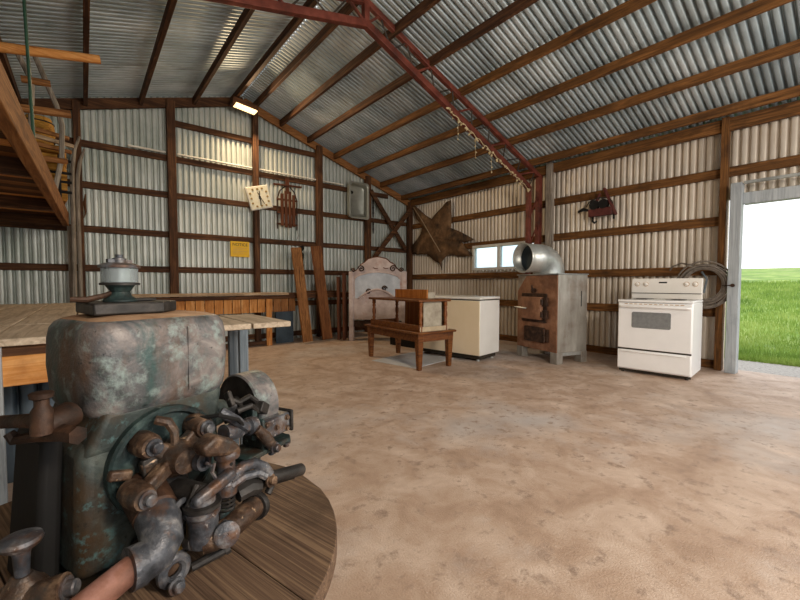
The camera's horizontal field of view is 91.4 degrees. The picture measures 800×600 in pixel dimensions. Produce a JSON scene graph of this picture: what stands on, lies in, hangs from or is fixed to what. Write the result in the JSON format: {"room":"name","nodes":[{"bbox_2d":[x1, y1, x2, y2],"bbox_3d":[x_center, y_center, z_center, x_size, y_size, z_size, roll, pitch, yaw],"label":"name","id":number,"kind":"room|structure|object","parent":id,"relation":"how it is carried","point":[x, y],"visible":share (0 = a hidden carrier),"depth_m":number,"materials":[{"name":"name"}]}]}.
{"room":"farm building","nodes":[
{"label":"farm building","id":0,"kind":"room"},
{"bbox_2d":[0,96,412,343],"bbox_3d":[-2.898,-1.495,7.270,8.313,4.625,0.305,-2,3,-39],"label":"wall","id":1,"kind":"structure","parent":0,"point":[176,218],"depth_m":6.87,"materials":[{"name":"silver metal"}]},
{"bbox_2d":[83,194,86,217],"bbox_3d":[-4.704,-1.403,5.827,0.043,0.361,0.044,-2,3,-39],"label":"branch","id":2,"kind":"object","parent":1,"relation":"hanging from","point":[84,200],"visible":1,"depth_m":5.82,"materials":[{"name":"wood"}]},
{"bbox_2d":[128,144,165,152],"bbox_3d":[-4.082,-2.442,6.307,0.510,0.034,0.034,-2,3,-39],"label":"tube","id":3,"kind":"object","parent":1,"relation":"on","point":[129,145],"visible":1,"depth_m":6.29,"materials":[{"name":"white plastic"}]},
{"bbox_2d":[177,153,251,168],"bbox_3d":[-3.270,-2.469,6.964,1.240,0.034,0.034,-2,3,-39],"label":"tube","id":4,"kind":"object","parent":1,"relation":"on","point":[183,155],"visible":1,"depth_m":6.92,"materials":[{"name":"white plastic"}]},
{"bbox_2d":[230,241,249,256],"bbox_3d":[-2.979,-0.945,7.272,0.340,0.285,0.014,-2,3,-39],"label":"sign","id":5,"kind":"object","parent":1,"relation":"attached to","point":[237,249],"visible":1,"depth_m":7.26,"materials":[{"name":"yellow paint"}]},
{"bbox_2d":[244,185,272,210],"bbox_3d":[-2.649,-1.926,7.349,0.526,0.526,0.068,-2,3,-39],"label":"wall clock","id":6,"kind":"object","parent":1,"relation":"attached to","point":[258,197],"visible":1,"depth_m":7.32,"materials":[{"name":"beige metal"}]},
{"bbox_2d":[273,178,301,238],"bbox_3d":[-2.232,-1.812,7.760,0.581,1.182,0.068,-2,3,-39],"label":"sled","id":7,"kind":"object","parent":1,"relation":"hanging from","point":[287,204],"visible":1,"depth_m":7.73,"materials":[{"name":"brown wood"}]},
{"bbox_2d":[259,169,343,184],"bbox_3d":[-1.972,-2.512,8.014,1.860,0.034,0.034,-2,3,-39],"label":"tube","id":8,"kind":"object","parent":1,"relation":"on","point":[259,169],"visible":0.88,"depth_m":7.89,"materials":[{"name":"white plastic"}]},
{"bbox_2d":[300,245,303,265],"bbox_3d":[-2.023,-0.695,8.024,0.122,0.861,0.103,-2,3,-39],"label":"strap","id":9,"kind":"object","parent":1,"relation":"hanging from","point":[302,247],"visible":0.23,"depth_m":8.01,"materials":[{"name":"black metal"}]},
{"bbox_2d":[347,181,368,219],"bbox_3d":[-0.947,-2.203,8.700,0.524,0.804,0.174,-2,3,-39],"label":"sink basin","id":10,"kind":"object","parent":1,"relation":"attached to","point":[357,192],"visible":1,"depth_m":8.75,"materials":[{"name":"silver metal"}]},
{"bbox_2d":[372,200,373,233],"bbox_3d":[-0.623,-1.963,9.121,0.034,0.846,0.047,0,2,6],"label":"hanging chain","id":11,"kind":"object","parent":1,"relation":"hanging from","point":[373,200],"visible":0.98,"depth_m":9.11,"materials":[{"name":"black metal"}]},
{"bbox_2d":[0,0,799,200],"bbox_3d":[0.276,-2.937,3.301,8.525,1.485,10.370,-2,3,-39],"label":"ceiling","id":12,"kind":"structure","parent":0,"point":[560,80],"depth_m":5.05,"materials":[{"name":"silver metal"}]},
{"bbox_2d":[229,96,258,115],"bbox_3d":[-2.794,-3.442,6.971,0.454,0.187,0.375,-2,3,-39],"label":"floodlight","id":13,"kind":"object","parent":12,"relation":"attached to","point":[237,103],"visible":1,"depth_m":6.86,"materials":[{"name":"beige"}]},
{"bbox_2d":[8,331,799,599],"bbox_3d":[0.259,1.056,3.486,8.490,0.160,10.420,-2,3,-39],"label":"floor","id":14,"kind":"structure","parent":0,"point":[508,475],"depth_m":2.36,"materials":[{"name":"concrete"}]},
{"bbox_2d":[3,382,54,482],"bbox_3d":[-2.225,0.669,2.183,1.650,0.718,0.053,-2,3,-39],"label":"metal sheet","id":15,"kind":"object","parent":14,"relation":"on","point":[16,401],"visible":0.02,"depth_m":2.21,"materials":[{"name":"grey metal"}]},
{"bbox_2d":[0,0,72,302],"bbox_3d":[-3.372,-0.873,2.690,1.645,3.762,6.479,-2,3,-39],"label":"loft","id":16,"kind":"object","parent":14,"relation":"on","point":[29,193],"visible":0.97,"depth_m":3.03,"materials":[{"name":"brown wood"}]},
{"bbox_2d":[15,54,71,187],"bbox_3d":[-3.799,-1.906,4.159,0.466,1.492,0.086,-2,3,-39],"label":"wooden ladder","id":17,"kind":"object","parent":16,"relation":"on","point":[56,111],"visible":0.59,"depth_m":4.17,"materials":[{"name":"grey wood"}]},
{"bbox_2d":[51,173,67,203],"bbox_3d":[-4.424,-1.405,4.856,0.416,0.340,0.376,-2,3,-45],"label":"crate","id":18,"kind":"object","parent":16,"relation":"on","point":[63,177],"visible":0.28,"depth_m":4.85,"materials":[{"name":"yellow wood"}]},
{"bbox_2d":[39,144,66,171],"bbox_3d":[-4.416,-1.738,4.849,0.396,0.320,0.356,-2,3,-36],"label":"crate","id":19,"kind":"object","parent":18,"relation":"on","point":[45,152],"visible":0.18,"depth_m":4.77,"materials":[{"name":"yellow wood"}]},
{"bbox_2d":[25,114,54,144],"bbox_3d":[-4.447,-2.068,4.810,0.310,0.340,0.310,-2,3,-39],"label":"wooden keg","id":20,"kind":"object","parent":19,"relation":"on","point":[40,121],"visible":0.41,"depth_m":4.74,"materials":[{"name":"yellow wood"}]},
{"bbox_2d":[50,154,71,196],"bbox_3d":[-4.327,-1.447,4.432,0.920,0.550,0.057,-2,3,-39],"label":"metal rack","id":21,"kind":"object","parent":16,"relation":"on","point":[69,161],"visible":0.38,"depth_m":4.66,"materials":[{"name":"black metal"}]},
{"bbox_2d":[37,142,71,153],"bbox_3d":[-4.297,-1.820,4.426,0.884,0.148,0.060,-2,3,-39],"label":"stick","id":22,"kind":"object","parent":21,"relation":"on","point":[43,145],"visible":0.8,"depth_m":4.57,"materials":[{"name":"brown wood"}]},
{"bbox_2d":[35,133,73,147],"bbox_3d":[-4.290,-1.906,4.390,0.956,0.172,0.060,-2,3,-43],"label":"stick","id":23,"kind":"object","parent":22,"relation":"on","point":[38,136],"visible":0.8,"depth_m":4.56,"materials":[{"name":"brown wood"}]},
{"bbox_2d":[35,127,68,139],"bbox_3d":[-4.305,-1.990,4.413,0.865,0.167,0.060,-2,3,-39],"label":"stick","id":24,"kind":"object","parent":23,"relation":"on","point":[37,129],"visible":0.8,"depth_m":4.55,"materials":[{"name":"brown wood"}]},
{"bbox_3d":[-3.615,-1.658,3.458,0.114,1.050,0.074,-2,3,-39],"label":"pole","id":25,"kind":"object","parent":16,"relation":"on","visible":0},
{"bbox_2d":[0,42,100,63],"bbox_3d":[-3.501,-2.260,3.508,1.300,0.329,0.090,-2,3,-39],"label":"pole","id":26,"kind":"object","parent":25,"relation":"on","point":[5,47],"visible":1,"depth_m":3.65,"materials":[{"name":"brown wood"}]},
{"bbox_2d":[0,303,82,326],"bbox_3d":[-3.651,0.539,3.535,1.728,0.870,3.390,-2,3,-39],"label":"plywood sheet","id":27,"kind":"object","parent":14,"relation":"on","point":[43,313],"visible":0.41,"depth_m":3.29,"materials":[{"name":"grey wood"}]},
{"bbox_2d":[70,136,80,314],"bbox_3d":[-4.506,-0.700,5.462,0.149,3.162,0.052,-2,3,-39],"label":"shaft","id":28,"kind":"object","parent":14,"relation":"on","point":[73,158],"visible":0.76,"depth_m":5.41,"materials":[{"name":"grey wood"}]},
{"bbox_2d":[75,149,84,296],"bbox_3d":[-4.495,-0.628,5.539,0.130,3.012,0.052,-2,3,-39],"label":"shaft","id":29,"kind":"object","parent":14,"relation":"on","point":[78,170],"visible":0.76,"depth_m":5.48,"materials":[{"name":"grey wood"}]},
{"bbox_2d":[0,314,290,504],"bbox_3d":[-1.987,0.597,2.143,2.574,0.870,0.810,-2,3,-39],"label":"work table","id":30,"kind":"object","parent":14,"relation":"on","point":[22,347],"visible":0.39,"depth_m":1.86,"materials":[{"name":"brown wood"}]},
{"bbox_2d":[0,463,336,599],"bbox_3d":[-0.656,0.833,0.910,1.010,0.500,1.010,2,3,36],"label":"round wooden table","id":31,"kind":"object","parent":14,"relation":"on","point":[290,553],"visible":0.33,"depth_m":0.88,"materials":[{"name":"brown wood"}]},
{"bbox_2d":[0,254,305,599],"bbox_3d":[-0.619,0.238,0.916,0.578,0.688,0.771,1,3,31],"label":"engine","id":32,"kind":"object","parent":31,"relation":"on","point":[129,471],"visible":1,"depth_m":0.81,"materials":[{"name":"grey metal"}]},
{"bbox_2d":[131,292,348,347],"bbox_3d":[-2.736,0.349,7.097,3.950,0.955,0.495,-2,3,-39],"label":"bench","id":33,"kind":"object","parent":14,"relation":"on","point":[232,303],"visible":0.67,"depth_m":6.84,"materials":[{"name":"brown wood"}]},
{"bbox_2d":[307,290,336,292],"bbox_3d":[-1.634,-0.173,7.900,0.802,0.039,0.038,-2,3,-35],"label":"stick","id":34,"kind":"object","parent":33,"relation":"on","point":[327,290],"visible":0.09,"depth_m":8.00,"materials":[{"name":"brown wood"}]},
{"bbox_2d":[275,311,293,343],"bbox_3d":[-2.196,0.502,7.429,0.340,0.620,0.030,-2,3,-39],"label":"board","id":35,"kind":"object","parent":14,"relation":"on","point":[283,334],"visible":0.71,"depth_m":7.42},
{"bbox_2d":[291,247,312,342],"bbox_3d":[-1.843,-0.102,7.339,0.382,1.782,0.191,1,3,28],"label":"plank","id":36,"kind":"object","parent":14,"relation":"on","point":[301,291],"visible":1,"depth_m":7.31,"materials":[{"name":"brown wood"}]},
{"bbox_2d":[311,246,332,339],"bbox_3d":[-1.538,-0.146,7.671,0.349,1.844,0.229,-2,3,-39],"label":"plank","id":37,"kind":"object","parent":14,"relation":"on","point":[316,251],"visible":1,"depth_m":7.64,"materials":[{"name":"brown wood"}]},
{"bbox_2d":[336,277,340,339],"bbox_3d":[-1.206,0.161,7.702,0.052,1.241,0.137,0,2,8],"label":"bed rail","id":38,"kind":"object","parent":14,"relation":"on","point":[338,280],"visible":1,"depth_m":7.67,"materials":[{"name":"brown wood"}]},
{"bbox_2d":[342,273,345,339],"bbox_3d":[-1.096,0.126,7.693,0.045,1.310,0.130,0,2,8],"label":"bed rail","id":39,"kind":"object","parent":14,"relation":"on","point":[343,274],"visible":1,"depth_m":7.64,"materials":[{"name":"brown wood"}]},
{"bbox_2d":[204,0,542,347],"bbox_3d":[-0.611,-1.288,4.473,8.079,4.442,0.080,-2,3,-39],"label":"roof truss","id":40,"kind":"object","parent":14,"relation":"on","point":[363,21],"visible":0.83,"depth_m":5.02,"materials":[{"name":"red metal"}]},
{"bbox_2d":[446,107,530,196],"bbox_3d":[1.424,-2.179,6.003,2.084,0.994,0.086,-2,3,-39],"label":"garland","id":41,"kind":"object","parent":40,"relation":"attached to","point":[447,108],"visible":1,"depth_m":5.94},
{"bbox_2d":[349,256,406,340],"bbox_3d":[-0.437,-0.020,7.595,1.135,1.650,0.108,0,2,8],"label":"headboard","id":42,"kind":"object","parent":14,"relation":"on","point":[377,276],"visible":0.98,"depth_m":7.57,"materials":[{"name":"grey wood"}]},
{"bbox_2d":[390,337,414,347],"bbox_3d":[0.102,0.743,7.067,0.210,0.170,0.600,-2,3,-45],"label":"wire rack","id":43,"kind":"object","parent":14,"relation":"on","point":[404,343],"visible":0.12,"depth_m":6.94,"materials":[{"name":"black metal"}]},
{"bbox_2d":[365,289,455,370],"bbox_3d":[0.108,0.366,5.663,0.660,1.040,1.360,-2,3,-35],"label":"desk","id":44,"kind":"object","parent":14,"relation":"on","point":[425,314],"visible":1,"depth_m":5.30,"materials":[{"name":"brown wood"}]},
{"bbox_2d":[369,297,450,301],"bbox_3d":[0.103,-0.013,5.628,0.550,0.030,1.265,-2,3,-35],"label":"shelf","id":45,"kind":"object","parent":44,"relation":"attached to","point":[408,299],"depth_m":5.43,"materials":[{"name":"brown wood"}]},
{"bbox_2d":[372,352,453,368],"bbox_3d":[0.202,0.878,5.769,0.800,0.006,0.932,2,3,42],"label":"sheet","id":46,"kind":"object","parent":14,"relation":"on","point":[408,360],"visible":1,"depth_m":5.67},
{"bbox_2d":[423,295,499,361],"bbox_3d":[0.877,0.401,6.126,1.216,0.930,0.572,2,3,43],"label":"chest freezer","id":47,"kind":"object","parent":14,"relation":"on","point":[475,319],"visible":0.65,"depth_m":5.71,"materials":[{"name":"white paint"}]},
{"bbox_2d":[513,243,588,364],"bbox_3d":[2.128,0.026,5.791,0.863,1.707,0.840,-1,3,-23],"label":"furnace","id":48,"kind":"object","parent":14,"relation":"on","point":[552,302],"visible":1,"depth_m":5.54,"materials":[{"name":"metal"}]},
{"bbox_2d":[617,278,702,379],"bbox_3d":[3.250,0.322,4.907,0.683,1.190,0.783,-2,3,-44],"label":"range","id":49,"kind":"object","parent":14,"relation":"on","point":[660,325],"visible":1,"depth_m":4.75,"materials":[{"name":"white metal"}]},
{"bbox_2d":[618,299,702,303],"bbox_3d":[3.271,0.009,4.914,0.625,0.030,0.783,-2,3,-44],"label":"cooktop","id":50,"kind":"object","parent":49,"relation":"in","point":[621,301],"depth_m":4.74,"materials":[{"name":"white metal"}]},
{"bbox_2d":[411,100,799,370],"bbox_3d":[3.429,-0.745,5.978,0.195,3.253,10.220,-2,3,-39],"label":"wall","id":51,"kind":"structure","parent":0,"point":[669,193],"depth_m":5.97,"materials":[{"name":"grey metal"}]},
{"bbox_2d":[412,200,473,268],"bbox_3d":[0.896,-1.527,8.942,0.148,1.690,2.020,-2,3,-39],"label":"animal hide","id":52,"kind":"object","parent":51,"relation":"attached to","point":[437,240],"visible":1,"depth_m":8.94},
{"bbox_2d":[472,241,532,270],"bbox_3d":[1.999,-0.863,7.777,0.090,0.520,1.380,-2,3,-39],"label":"window","id":53,"kind":"structure","parent":51,"relation":"in","point":[499,256],"depth_m":7.88,"materials":[{"name":"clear glass"}]},
{"bbox_2d":[578,188,617,223],"bbox_3d":[3.132,-1.489,6.203,0.096,0.549,0.622,-2,3,-39],"label":"trolley","id":54,"kind":"object","parent":51,"relation":"hanging from","point":[598,208],"visible":1,"depth_m":6.12,"materials":[{"name":"red metal"}]},
{"bbox_2d":[670,261,727,308],"bbox_3d":[3.976,-0.201,5.184,0.141,0.636,0.734,-2,3,-39],"label":"coil","id":55,"kind":"object","parent":51,"relation":"hanging from","point":[722,273],"visible":0.6,"depth_m":5.04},
{"bbox_2d":[722,172,799,373],"bbox_3d":[5.300,-0.212,3.534,0.227,2.370,3.735,-2,3,-39],"label":"door frame","id":56,"kind":"structure","parent":51,"relation":"in","point":[738,198],"depth_m":4.82,"materials":[{"name":"wood"}]},
{"label":"outside","id":57,"kind":"structure","parent":0,"visible":0},
{"bbox_2d":[724,268,799,366],"bbox_3d":[28.465,-1.341,23.002,60.000,3.112,52.000,-2,3,-39],"label":"ground","id":58,"kind":"structure","parent":57,"point":[760,274],"depth_m":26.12,"materials":[{"name":"green plant"}]},
{"bbox_2d":[724,358,799,377],"bbox_3d":[7.158,1.090,2.624,1.130,0.085,11.000,-2,3,-39],"label":"gravel strip","id":59,"kind":"object","parent":58,"relation":"on","point":[777,369],"depth_m":5.33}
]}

